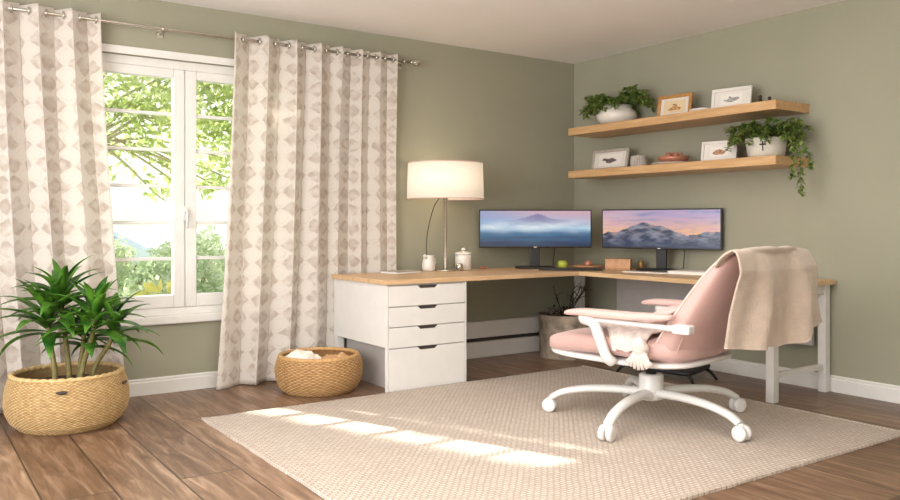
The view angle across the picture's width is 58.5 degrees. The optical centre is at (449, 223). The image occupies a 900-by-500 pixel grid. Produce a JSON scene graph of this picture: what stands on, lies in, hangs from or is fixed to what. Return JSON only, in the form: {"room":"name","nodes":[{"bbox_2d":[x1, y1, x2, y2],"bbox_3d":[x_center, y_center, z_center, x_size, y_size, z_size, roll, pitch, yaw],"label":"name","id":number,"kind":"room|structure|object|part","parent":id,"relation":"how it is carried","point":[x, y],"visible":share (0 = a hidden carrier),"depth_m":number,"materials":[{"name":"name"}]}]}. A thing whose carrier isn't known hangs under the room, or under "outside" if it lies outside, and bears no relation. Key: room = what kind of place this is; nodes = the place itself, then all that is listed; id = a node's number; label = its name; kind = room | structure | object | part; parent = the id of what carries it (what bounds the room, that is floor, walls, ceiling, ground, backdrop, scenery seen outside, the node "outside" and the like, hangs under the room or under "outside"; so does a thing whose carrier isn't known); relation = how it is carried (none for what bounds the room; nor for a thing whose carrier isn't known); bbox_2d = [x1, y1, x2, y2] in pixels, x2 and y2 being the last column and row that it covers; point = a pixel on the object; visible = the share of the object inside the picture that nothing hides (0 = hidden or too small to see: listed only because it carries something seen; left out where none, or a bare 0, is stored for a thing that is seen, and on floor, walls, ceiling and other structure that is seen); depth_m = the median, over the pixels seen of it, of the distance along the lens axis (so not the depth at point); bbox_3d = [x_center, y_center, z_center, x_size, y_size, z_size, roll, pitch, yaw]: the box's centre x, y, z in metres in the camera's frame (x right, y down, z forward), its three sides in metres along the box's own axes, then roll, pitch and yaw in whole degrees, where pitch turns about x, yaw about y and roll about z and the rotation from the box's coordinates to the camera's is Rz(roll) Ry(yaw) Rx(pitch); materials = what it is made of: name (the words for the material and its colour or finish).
{"room":"office","nodes":[
{"label":"office","id":0,"kind":"room"},
{"bbox_2d":[103,72,232,255],"bbox_3d":[-12.981,-1.730,24.421,24.800,6.400,7.000,0,0,-35],"label":"sky","id":1,"kind":"structure","parent":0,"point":[127,203],"depth_m":23.70,"materials":[{"name":"white"}]},
{"bbox_3d":[-9.282,-0.230,23.283,1.000,0.500,0.009,0,0,-35],"label":"pane","id":2,"kind":"part","parent":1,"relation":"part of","materials":[{"name":"white glass"}]},
{"bbox_3d":[-7.635,-0.230,24.418,1.000,0.500,0.009,0,0,-35],"label":"pane","id":3,"kind":"part","parent":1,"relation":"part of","materials":[{"name":"white glass"}]},
{"bbox_2d":[4,0,573,379],"bbox_3d":[-1.550,-0.180,5.715,6.800,2.600,0.220,0,0,-35],"label":"wall","id":4,"kind":"structure","parent":0,"point":[513,115],"depth_m":6.66,"materials":[{"name":"green paint"}]},
{"bbox_2d":[102,43,233,326],"bbox_3d":[-1.806,-0.242,5.461,1.930,1.815,0.168,0,0,-35],"label":"window","id":5,"kind":"structure","parent":4,"relation":"in","point":[183,305],"depth_m":5.42,"materials":[{"name":"white paint"}]},
{"bbox_3d":[-2.146,-0.240,5.234,0.813,1.600,0.065,0,0,-35],"label":"sash","id":6,"kind":"part","parent":5,"relation":"part of","materials":[{"name":"white paint"}]},
{"bbox_3d":[-1.776,-0.265,5.418,1.850,1.770,0.012,0,0,-35],"label":"casing","id":7,"kind":"part","parent":5,"relation":"part of","materials":[{"name":"white paint"}]},
{"bbox_3d":[-1.799,0.636,5.450,1.930,0.057,0.132,0,0,-35],"label":"sill","id":8,"kind":"part","parent":5,"relation":"part of","materials":[{"name":"white paint"}]},
{"bbox_3d":[-1.775,-0.045,5.415,0.032,0.150,0.058,0,0,-35],"label":"handle","id":9,"kind":"part","parent":5,"relation":"part of","materials":[{"name":"white metal"}]},
{"bbox_3d":[-1.473,-0.240,5.697,0.813,1.600,0.065,0,0,-35],"label":"sash","id":10,"kind":"part","parent":5,"relation":"part of","materials":[{"name":"white paint"}]},
{"bbox_2d":[128,371,238,396],"bbox_3d":[-1.565,1.066,5.560,6.600,0.108,0.018,0,0,-35],"label":"baseboard","id":11,"kind":"structure","parent":4,"relation":"attached to","point":[193,381],"depth_m":5.35,"materials":[{"name":"white paint"}]},
{"bbox_2d":[8,6,420,68],"bbox_3d":[-2.059,-1.268,5.162,4.394,0.075,0.111,0,0,-35],"label":"curtain rod","id":12,"kind":"object","parent":4,"relation":"attached to","point":[159,30],"visible":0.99,"depth_m":5.34,"materials":[{"name":"silver metal"}]},
{"bbox_2d":[0,0,123,413],"bbox_3d":[-2.579,-0.106,4.744,1.280,2.429,0.126,0,0,-35],"label":"curtain","id":13,"kind":"object","parent":12,"relation":"hanging from","point":[55,194],"visible":0.74,"depth_m":4.86,"materials":[{"name":"fabric"}]},
{"bbox_2d":[216,31,397,389],"bbox_3d":[-1.002,-0.106,5.841,1.456,2.429,0.121,0,0,-36],"label":"curtain","id":14,"kind":"object","parent":12,"relation":"hanging from","point":[312,197],"visible":0.92,"depth_m":5.80,"materials":[{"name":"fabric"}]},
{"bbox_2d":[0,351,899,499],"bbox_3d":[0.442,1.170,2.824,6.800,0.100,6.800,0,0,-35],"label":"floor","id":15,"kind":"structure","parent":0,"point":[160,447],"depth_m":3.89,"materials":[{"name":"brown wood"}]},
{"bbox_2d":[2,361,129,435],"bbox_3d":[-2.136,0.966,4.495,0.643,0.306,0.644,0,0,-35],"label":"basket","id":16,"kind":"object","parent":15,"relation":"on","point":[62,399],"depth_m":4.26,"materials":[{"name":"beige wicker"}]},
{"bbox_2d":[0,256,162,435],"bbox_3d":[-2.083,0.647,4.488,0.902,0.944,0.732,0,0,0],"label":"dracaena","id":17,"kind":"object","parent":15,"relation":"on","point":[54,398],"visible":1,"depth_m":4.39,"materials":[{"name":"plant"}]},
{"bbox_3d":[-2.211,0.708,4.465,0.079,0.376,0.032,0,0,19],"label":"stem","id":18,"kind":"part","parent":17,"relation":"part of","materials":[{"name":"plant"}]},
{"bbox_3d":[-2.161,0.652,4.519,0.077,0.486,0.031,0,0,8],"label":"stem","id":19,"kind":"part","parent":17,"relation":"part of","materials":[{"name":"plant"}]},
{"bbox_3d":[-2.074,0.748,4.521,0.057,0.295,0.032,0,0,19],"label":"stem","id":20,"kind":"part","parent":17,"relation":"part of","materials":[{"name":"plant"}]},
{"bbox_3d":[-2.009,0.698,4.455,0.106,0.396,0.030,0,0,1],"label":"stem","id":21,"kind":"part","parent":17,"relation":"part of","materials":[{"name":"plant"}]},
{"bbox_3d":[-1.954,0.733,4.523,0.156,0.327,0.030,0,0,3],"label":"stem","id":22,"kind":"part","parent":17,"relation":"part of","materials":[{"name":"plant"}]},
{"bbox_2d":[274,347,362,396],"bbox_3d":[-0.881,0.992,5.415,0.591,0.254,0.594,0,0,-30],"label":"wicker basket","id":23,"kind":"object","parent":15,"relation":"on","point":[297,377],"visible":0.93,"depth_m":5.19,"materials":[{"name":"beige wicker"}]},
{"bbox_2d":[274,349,321,365],"bbox_3d":[-1.008,0.893,5.396,0.277,0.112,0.254,0,0,27],"label":"folded cloth","id":24,"kind":"object","parent":23,"relation":"in","point":[301,354],"visible":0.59,"depth_m":5.35,"materials":[{"name":"white fabric"}]},
{"bbox_2d":[321,352,347,358],"bbox_3d":[-0.768,0.909,5.428,0.214,0.093,0.215,0,0,44],"label":"cloth","id":25,"kind":"object","parent":23,"relation":"in","point":[341,354],"visible":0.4,"depth_m":5.40,"materials":[{"name":"fabric"}]},
{"bbox_2d":[334,279,465,392],"bbox_3d":[-0.370,0.762,5.796,0.650,0.716,0.774,0,0,-35],"label":"drawer unit","id":26,"kind":"object","parent":15,"relation":"on","point":[405,336],"visible":0.91,"depth_m":5.51,"materials":[{"name":"white paint"}]},
{"bbox_3d":[-0.816,0.971,5.928,0.055,0.298,0.050,0,0,-35],"label":"leg","id":27,"kind":"part","parent":26,"relation":"part of","materials":[{"name":"white paint"}]},
{"bbox_3d":[-0.418,0.762,5.308,0.016,0.716,0.020,0,0,-35],"label":"edge panel","id":28,"kind":"part","parent":26,"relation":"part of","materials":[{"name":"white paint"}]},
{"bbox_3d":[-0.155,0.482,5.487,0.614,0.134,0.020,0,0,-35],"label":"drawer","id":29,"kind":"part","parent":26,"relation":"part of","materials":[{"name":"white paint"}]},
{"bbox_3d":[-0.155,0.620,5.487,0.614,0.130,0.020,0,0,-35],"label":"drawer","id":30,"kind":"part","parent":26,"relation":"part of","materials":[{"name":"white paint"}]},
{"bbox_3d":[-0.155,0.758,5.487,0.614,0.134,0.020,0,0,-35],"label":"drawer","id":31,"kind":"part","parent":26,"relation":"part of","materials":[{"name":"white paint"}]},
{"bbox_3d":[-0.155,0.972,5.487,0.614,0.282,0.020,0,0,-35],"label":"drawer","id":32,"kind":"part","parent":26,"relation":"part of","materials":[{"name":"white paint"}]},
{"bbox_3d":[-0.157,0.428,5.489,0.156,0.026,0.011,0,0,-35],"label":"handle","id":33,"kind":"part","parent":26,"relation":"part of","materials":[{"name":"black metal"}]},
{"bbox_3d":[-0.157,0.568,5.489,0.156,0.026,0.011,0,0,-35],"label":"handle","id":34,"kind":"part","parent":26,"relation":"part of","materials":[{"name":"black metal"}]},
{"bbox_3d":[-0.157,0.704,5.489,0.156,0.026,0.011,0,0,-35],"label":"handle","id":35,"kind":"part","parent":26,"relation":"part of","materials":[{"name":"black metal"}]},
{"bbox_3d":[-0.157,0.844,5.489,0.156,0.026,0.011,0,0,-35],"label":"handle","id":36,"kind":"part","parent":26,"relation":"part of","materials":[{"name":"black metal"}]},
{"bbox_3d":[0.105,0.762,5.668,0.014,0.716,0.020,0,0,-35],"label":"edge panel","id":37,"kind":"part","parent":26,"relation":"part of","materials":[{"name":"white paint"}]},
{"bbox_2d":[466,316,539,358],"bbox_3d":[0.239,0.968,6.750,1.420,0.305,0.065,0,0,-35],"label":"baseboard heater","id":38,"kind":"object","parent":15,"relation":"on","point":[506,336],"visible":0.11,"depth_m":6.86,"materials":[{"name":"white paint"}]},
{"bbox_3d":[0.237,0.885,6.752,1.420,0.140,0.060,0,0,-35],"label":"panel","id":39,"kind":"part","parent":38,"relation":"part of","materials":[{"name":"white paint"}]},
{"bbox_3d":[0.239,1.052,6.750,1.420,0.135,0.065,0,0,-35],"label":"panel","id":40,"kind":"part","parent":38,"relation":"part of","materials":[{"name":"white paint"}]},
{"bbox_2d":[201,365,899,499],"bbox_3d":[0.509,1.112,4.434,3.002,0.014,2.464,0,0,-35],"label":"rug","id":41,"kind":"object","parent":15,"relation":"on","point":[491,438],"visible":0.88,"depth_m":4.09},
{"bbox_2d":[542,254,751,441],"bbox_3d":[1.173,0.614,4.510,1.190,0.987,1.266,0,0,-45],"label":"office chair","id":42,"kind":"object","parent":41,"relation":"on","point":[695,334],"visible":0.77,"depth_m":4.21,"materials":[{"name":"white metal"}]},
{"bbox_3d":[0.854,0.983,4.673,0.556,0.115,0.072,0,0,19],"label":"leg","id":43,"kind":"part","parent":42,"relation":"part of","materials":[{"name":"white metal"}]},
{"bbox_3d":[0.952,0.624,4.220,0.094,0.284,0.646,0,0,-45],"label":"armrest","id":44,"kind":"part","parent":42,"relation":"part of","materials":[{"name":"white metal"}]},
{"bbox_3d":[0.967,0.983,4.325,0.072,0.115,0.556,0,0,35],"label":"leg","id":45,"kind":"part","parent":42,"relation":"part of","materials":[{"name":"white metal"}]},
{"bbox_2d":[600,321,661,369],"bbox_3d":[1.054,0.650,4.551,0.544,0.207,0.787,0,0,38],"label":"patterned scarf","id":46,"kind":"object","parent":42,"relation":"on","point":[627,339],"visible":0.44,"depth_m":4.24,"materials":[{"name":"white fabric"}]},
{"bbox_3d":[1.148,0.983,4.881,0.072,0.115,0.556,0,0,1],"label":"leg","id":47,"kind":"part","parent":42,"relation":"part of","materials":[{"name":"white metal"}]},
{"bbox_3d":[1.092,0.672,4.628,0.744,0.159,0.920,0,0,-45],"label":"seat","id":48,"kind":"part","parent":42,"relation":"part of","materials":[{"name":"pink fabric"}]},
{"bbox_2d":[631,305,679,327],"bbox_3d":[1.222,0.538,4.497,0.480,0.185,0.344,0,0,-45],"label":"pillow","id":49,"kind":"object","parent":42,"relation":"on","point":[670,310],"visible":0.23,"depth_m":4.30,"materials":[{"name":"white fabric"}]},
{"bbox_3d":[1.502,0.624,4.762,0.094,0.284,0.646,0,0,-45],"label":"armrest","id":50,"kind":"part","parent":42,"relation":"part of","materials":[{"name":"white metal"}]},
{"bbox_3d":[1.159,0.524,3.997,0.068,0.046,0.095,0,0,-45],"label":"arm","id":51,"kind":"part","parent":42,"relation":"part of","materials":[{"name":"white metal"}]},
{"bbox_3d":[1.458,0.435,4.256,0.694,0.630,0.509,0,0,-45],"label":"backrest","id":52,"kind":"part","parent":42,"relation":"part of","materials":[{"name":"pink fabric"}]},
{"bbox_3d":[1.327,0.983,4.329,0.072,0.115,0.556,0,0,-37],"label":"leg","id":53,"kind":"part","parent":42,"relation":"part of","materials":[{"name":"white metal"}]},
{"bbox_3d":[1.437,0.983,4.666,0.556,0.115,0.072,0,0,-17],"label":"leg","id":54,"kind":"part","parent":42,"relation":"part of","materials":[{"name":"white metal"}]},
{"bbox_2d":[714,246,821,350],"bbox_3d":[1.650,0.373,4.114,0.912,0.526,0.236,0,0,-45],"label":"throw blanket","id":55,"kind":"object","parent":42,"relation":"on","point":[775,300],"visible":1,"depth_m":4.01,"materials":[{"name":"beige fabric"}]},
{"bbox_2d":[538,280,589,359],"bbox_3d":[0.976,0.799,6.817,0.453,0.640,0.463,0,0,11],"label":"planter","id":56,"kind":"object","parent":15,"relation":"on","point":[551,322],"visible":0.66,"depth_m":6.67,"materials":[{"name":"grey concrete"}]},
{"bbox_2d":[331,265,835,403],"bbox_3d":[0.846,0.745,5.636,2.505,0.750,2.432,0,0,-35],"label":"desk","id":57,"kind":"object","parent":15,"relation":"on","point":[632,288],"visible":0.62,"depth_m":5.78,"materials":[{"name":"brown wood"}]},
{"bbox_2d":[380,270,421,273],"bbox_3d":[-0.367,0.361,6.043,0.180,0.017,0.260,0,0,41],"label":"notebook","id":58,"kind":"object","parent":57,"relation":"on","point":[392,271],"visible":1,"depth_m":5.97,"materials":[{"name":"white paper"}]},
{"bbox_2d":[422,254,435,270],"bbox_3d":[-0.159,0.302,6.297,0.123,0.133,0.113,0,0,-14],"label":"milk jug","id":59,"kind":"object","parent":57,"relation":"on","point":[428,264],"visible":1,"depth_m":6.25,"materials":[{"name":"white ceramic"}]},
{"bbox_2d":[407,160,483,271],"bbox_3d":[-0.036,-0.034,6.338,0.613,0.928,0.613,0,0,-35],"label":"table lamp","id":60,"kind":"object","parent":57,"relation":"on","point":[450,179],"visible":0.91,"depth_m":6.08,"materials":[{"name":"white fabric"}]},
{"bbox_3d":[-0.128,0.099,6.388,0.158,0.662,0.029,0,0,44],"label":"cord","id":61,"kind":"part","parent":60,"relation":"part of","materials":[{"name":"black plastic"}]},
{"bbox_3d":[-0.036,-0.338,6.338,0.607,0.278,0.607,0,0,-35],"label":"lamp shade","id":62,"kind":"part","parent":60,"relation":"part of","materials":[{"name":"fabric"}]},
{"bbox_2d":[456,263,462,270],"bbox_3d":[0.075,0.339,6.336,0.060,0.062,0.060,0,0,-35],"label":"ball","id":63,"kind":"object","parent":57,"relation":"on","point":[459,266],"visible":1,"depth_m":6.32,"materials":[{"name":"silver metal"}]},
{"bbox_2d":[454,248,471,269],"bbox_3d":[0.106,0.279,6.449,0.144,0.179,0.144,0,0,-35],"label":"lidded canister","id":64,"kind":"object","parent":57,"relation":"on","point":[463,257],"visible":0.99,"depth_m":6.39,"materials":[{"name":"white ceramic"}]},
{"bbox_3d":[0.106,0.231,6.449,0.144,0.026,0.144,0,0,-35],"label":"lid","id":65,"kind":"part","parent":64,"relation":"part of","materials":[{"name":"white ceramic"}]},
{"bbox_2d":[479,210,591,268],"bbox_3d":[0.713,0.124,6.711,0.940,0.488,0.230,0,0,0],"label":"monitor","id":66,"kind":"object","parent":57,"relation":"on","point":[534,230],"visible":0.98,"depth_m":6.71,"materials":[{"name":"black plastic"}]},
{"bbox_2d":[557,259,567,267],"bbox_3d":[0.932,0.330,6.660,0.086,0.078,0.086,0,0,-35],"label":"apple","id":67,"kind":"object","parent":57,"relation":"on","point":[562,263],"visible":0.78,"depth_m":6.63,"materials":[{"name":"green food"}]},
{"bbox_2d":[538,267,602,270],"bbox_3d":[0.963,0.360,6.438,0.500,0.018,0.140,0,0,1],"label":"keyboard","id":68,"kind":"object","parent":57,"relation":"on","point":[540,268],"visible":1,"depth_m":6.37,"materials":[{"name":"black plastic"}]},
{"bbox_3d":[1.142,0.761,7.095,0.068,0.717,0.068,0,0,-35],"label":"leg","id":69,"kind":"part","parent":57,"relation":"part of","materials":[{"name":"white metal"}]},
{"bbox_2d":[572,264,602,267],"bbox_3d":[1.145,0.355,6.685,0.260,0.027,0.260,0,0,6],"label":"wooden tray","id":70,"kind":"object","parent":57,"relation":"on","point":[575,265],"visible":0.79,"depth_m":6.61,"materials":[{"name":"beige wood"}]},
{"bbox_2d":[584,259,591,265],"bbox_3d":[1.151,0.326,6.695,0.068,0.064,0.068,0,0,-35],"label":"peach","id":71,"kind":"object","parent":70,"relation":"on","point":[586,263],"visible":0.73,"depth_m":6.67,"materials":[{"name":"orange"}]},
{"bbox_2d":[605,258,631,269],"bbox_3d":[1.370,0.326,6.536,0.208,0.088,0.148,0,0,17],"label":"wooden box","id":72,"kind":"object","parent":57,"relation":"on","point":[610,263],"visible":1,"depth_m":6.47,"materials":[{"name":"beige wood"}]},
{"bbox_2d":[638,258,643,267],"bbox_3d":[1.571,0.324,6.614,0.052,0.089,0.052,0,0,-35],"label":"candle","id":73,"kind":"object","parent":57,"relation":"on","point":[640,263],"visible":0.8,"depth_m":6.59,"materials":[{"name":"metal"}]},
{"bbox_2d":[622,271,667,273],"bbox_3d":[1.503,0.366,6.110,0.360,0.007,0.130,0,0,37],"label":"booklet","id":74,"kind":"object","parent":57,"relation":"on","point":[622,271],"visible":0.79,"depth_m":6.09,"materials":[{"name":"paper"}]},
{"bbox_2d":[602,208,722,271],"bbox_3d":[1.646,0.124,6.338,0.990,0.488,0.230,0,0,37],"label":"monitor","id":75,"kind":"object","parent":57,"relation":"on","point":[661,230],"visible":1,"depth_m":6.33,"materials":[{"name":"black plastic"}]},
{"bbox_2d":[668,270,705,274],"bbox_3d":[1.795,0.357,5.918,0.324,0.024,0.204,0,0,40],"label":"paper pad","id":76,"kind":"object","parent":57,"relation":"on","point":[681,272],"visible":0.6,"depth_m":5.87,"materials":[{"name":"white paper"}]},
{"bbox_3d":[1.943,0.612,6.154,0.030,0.416,1.780,0,0,-35],"label":"modesty panel","id":77,"kind":"part","parent":57,"relation":"part of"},
{"bbox_3d":[2.023,0.761,5.049,0.056,0.717,0.056,0,0,-35],"label":"leg","id":78,"kind":"part","parent":57,"relation":"part of","materials":[{"name":"white metal"}]},
{"bbox_3d":[2.501,0.761,5.378,0.056,0.717,0.056,0,0,-35],"label":"leg","id":79,"kind":"part","parent":57,"relation":"part of","materials":[{"name":"white metal"}]},
{"bbox_2d":[616,364,717,383],"bbox_3d":[1.587,1.063,5.921,0.320,0.124,0.674,0,0,-41],"label":"footrest","id":80,"kind":"object","parent":15,"relation":"on","point":[688,372],"visible":0.39,"depth_m":5.70,"materials":[{"name":"black plastic"}]},
{"bbox_3d":[1.587,1.035,5.921,0.320,0.067,0.600,0,0,-41],"label":"foot plate","id":81,"kind":"part","parent":80,"relation":"part of","materials":[{"name":"black plastic"}]},
{"bbox_2d":[160,0,842,63],"bbox_3d":[0.379,-1.530,2.915,6.800,0.100,7.020,0,0,-35],"label":"ceiling","id":82,"kind":"structure","parent":0,"point":[566,31],"depth_m":5.79,"materials":[{"name":"white paint"}]},
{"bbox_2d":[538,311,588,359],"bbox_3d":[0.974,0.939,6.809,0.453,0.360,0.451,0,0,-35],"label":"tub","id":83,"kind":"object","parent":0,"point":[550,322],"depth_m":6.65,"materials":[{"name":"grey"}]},
{"bbox_2d":[574,0,899,385],"bbox_3d":[3.159,-0.180,4.696,0.200,2.600,6.800,0,0,-35],"label":"wall","id":84,"kind":"structure","parent":0,"point":[841,59],"depth_m":5.55,"materials":[{"name":"green paint"}]},
{"bbox_2d":[568,99,808,138],"bbox_3d":[1.744,-0.791,6.226,0.395,0.062,1.985,0,0,-35],"label":"floating shelf","id":85,"kind":"object","parent":84,"relation":"attached to","point":[776,108],"visible":1,"depth_m":5.95,"materials":[{"name":"brown wood"}]},
{"bbox_2d":[579,84,656,123],"bbox_3d":[1.379,-0.973,6.711,0.431,0.299,0.731,0,0,-39],"label":"trailing plant","id":86,"kind":"object","parent":85,"relation":"on","point":[619,108],"visible":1,"depth_m":6.60,"materials":[{"name":"green plant"}]},
{"bbox_3d":[1.395,-0.905,6.729,0.340,0.164,0.340,0,0,-35],"label":"pot","id":87,"kind":"part","parent":86,"relation":"part of","materials":[{"name":"white ceramic"}]},
{"bbox_3d":[1.378,-1.002,6.709,0.353,0.207,0.680,0,0,-35],"label":"vine stem","id":88,"kind":"part","parent":86,"relation":"part of","materials":[{"name":"green plant"}]},
{"bbox_2d":[657,92,692,115],"bbox_3d":[1.764,-0.914,6.261,0.101,0.185,0.300,0,0,-41],"label":"photo frame","id":89,"kind":"object","parent":85,"relation":"on","point":[678,103],"visible":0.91,"depth_m":6.24,"materials":[{"name":"brown wood"}]},
{"bbox_2d":[660,96,688,115],"bbox_3d":[1.744,-0.914,6.243,0.021,0.131,0.248,0,0,-41],"label":"picture","id":90,"kind":"object","parent":89,"relation":"attached to","point":[668,104],"depth_m":6.25},
{"bbox_2d":[689,107,710,111],"bbox_3d":[1.885,-0.846,6.017,0.184,0.046,0.184,0,0,-35],"label":"dish","id":91,"kind":"object","parent":85,"relation":"on","point":[702,108],"visible":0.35,"depth_m":5.95,"materials":[{"name":"white ceramic"}]},
{"bbox_2d":[711,85,752,107],"bbox_3d":[2.050,-0.904,5.829,0.093,0.165,0.300,0,0,-45],"label":"photo frame","id":92,"kind":"object","parent":85,"relation":"on","point":[743,94],"visible":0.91,"depth_m":5.81,"materials":[{"name":"white paint"}]},
{"bbox_2d":[714,89,747,107],"bbox_3d":[2.034,-0.904,5.812,0.019,0.116,0.252,0,0,-45],"label":"picture","id":93,"kind":"object","parent":92,"relation":"attached to","point":[722,97],"depth_m":5.82},
{"bbox_2d":[568,155,808,179],"bbox_3d":[1.744,-0.424,6.226,0.395,0.062,1.985,0,0,-35],"label":"floating shelf","id":94,"kind":"object","parent":84,"relation":"attached to","point":[771,161],"visible":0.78,"depth_m":5.91,"materials":[{"name":"brown wood"}]},
{"bbox_2d":[591,147,629,168],"bbox_3d":[1.381,-0.544,6.834,0.099,0.180,0.420,0,0,-33],"label":"photo frame","id":95,"kind":"object","parent":94,"relation":"on","point":[611,158],"visible":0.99,"depth_m":6.81,"materials":[{"name":"white plastic"}]},
{"bbox_2d":[594,151,625,167],"bbox_3d":[1.359,-0.544,6.820,0.021,0.130,0.372,0,0,-33],"label":"picture","id":96,"kind":"object","parent":95,"relation":"attached to","point":[602,159],"depth_m":6.82},
{"bbox_2d":[630,155,647,165],"bbox_3d":[1.536,-0.509,6.541,0.140,0.105,0.140,0,0,-35],"label":"votive","id":97,"kind":"object","parent":94,"relation":"on","point":[636,160],"visible":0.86,"depth_m":6.49,"materials":[{"name":"white ceramic"}]},
{"bbox_2d":[651,152,688,164],"bbox_3d":[1.737,-0.505,6.249,0.336,0.099,0.336,0,0,-35],"label":"copper bowl","id":98,"kind":"object","parent":94,"relation":"on","point":[669,157],"visible":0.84,"depth_m":6.16,"materials":[{"name":"orange metal"}]},
{"bbox_3d":[1.737,-0.465,6.249,0.336,0.017,0.336,0,0,-35],"label":"plate","id":99,"kind":"part","parent":98,"relation":"part of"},
{"bbox_2d":[701,140,737,160],"bbox_3d":[1.987,-0.532,5.907,0.270,0.155,0.088,0,0,43],"label":"photo frame","id":100,"kind":"object","parent":94,"relation":"on","point":[713,150],"visible":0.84,"depth_m":5.90,"materials":[{"name":"white paint"}]},
{"bbox_2d":[704,143,733,159],"bbox_3d":[1.972,-0.532,5.891,0.230,0.114,0.018,0,0,43],"label":"picture","id":101,"kind":"object","parent":100,"relation":"attached to","point":[712,151],"depth_m":5.90},
{"bbox_2d":[723,116,814,197],"bbox_3d":[2.196,-0.448,5.538,0.419,0.558,0.711,0,0,-35],"label":"trailing plant","id":102,"kind":"object","parent":94,"relation":"on","point":[763,140],"visible":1,"depth_m":5.45,"materials":[{"name":"green plant"}]},
{"bbox_3d":[2.192,-0.523,5.572,0.280,0.134,0.280,0,0,-35],"label":"pot","id":103,"kind":"part","parent":102,"relation":"part of","materials":[{"name":"white ceramic"}]},
{"bbox_2d":[709,359,899,403],"bbox_3d":[3.075,1.066,4.627,0.018,0.108,6.782,0,0,-35],"label":"baseboard","id":104,"kind":"structure","parent":84,"relation":"attached to","point":[844,385],"depth_m":5.46,"materials":[{"name":"white paint"}]},
{"label":"outside","id":105,"kind":"structure","parent":0,"visible":0},
{"label":"lawn","id":106,"kind":"structure","parent":105,"visible":0},
{"bbox_2d":[114,236,140,295],"bbox_3d":[-4.175,0.772,9.694,1.104,1.401,1.114,0,0,-35],"label":"shrub","id":107,"kind":"object","parent":106,"relation":"on","point":[122,268],"visible":0.13,"depth_m":9.65,"materials":[{"name":"green plant"}]},
{"bbox_2d":[113,231,155,285],"bbox_3d":[-7.900,0.771,16.385,4.250,1.398,1.840,0,0,-35],"label":"mountain","id":108,"kind":"structure","parent":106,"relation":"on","point":[141,250],"depth_m":16.38,"materials":[{"name":"blue"}]},
{"bbox_2d":[130,276,170,295],"bbox_3d":[-2.358,0.920,6.667,0.833,1.104,0.818,0,0,-35],"label":"shrub","id":109,"kind":"object","parent":106,"relation":"on","point":[155,287],"visible":0.05,"depth_m":6.53,"materials":[{"name":"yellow plant"}]},
{"bbox_2d":[118,254,205,296],"bbox_3d":[-2.784,0.879,7.761,0.988,1.188,1.022,0,0,44],"label":"shrub","id":110,"kind":"object","parent":106,"relation":"on","point":[162,269],"visible":0.07,"depth_m":7.63,"materials":[{"name":"green plant"}]},
{"bbox_2d":[103,73,232,202],"bbox_3d":[-4.174,-0.750,10.998,5.653,4.449,2.760,0,0,-35],"label":"tree","id":111,"kind":"object","parent":106,"relation":"on","point":[214,126],"visible":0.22,"depth_m":11.25,"materials":[{"name":"green plant"}]},
{"bbox_2d":[123,233,224,295],"bbox_3d":[-2.990,0.761,9.070,1.266,1.425,1.199,0,0,4],"label":"shrub","id":112,"kind":"object","parent":106,"relation":"on","point":[210,271],"visible":0.13,"depth_m":8.94,"materials":[{"name":"green plant"}]},
{"bbox_2d":[170,225,225,291],"bbox_3d":[-3.318,0.738,10.790,1.139,1.469,1.166,0,0,-35],"label":"shrub","id":113,"kind":"object","parent":106,"relation":"on","point":[222,252],"visible":0.11,"depth_m":10.74,"materials":[{"name":"green plant"}]}
]}

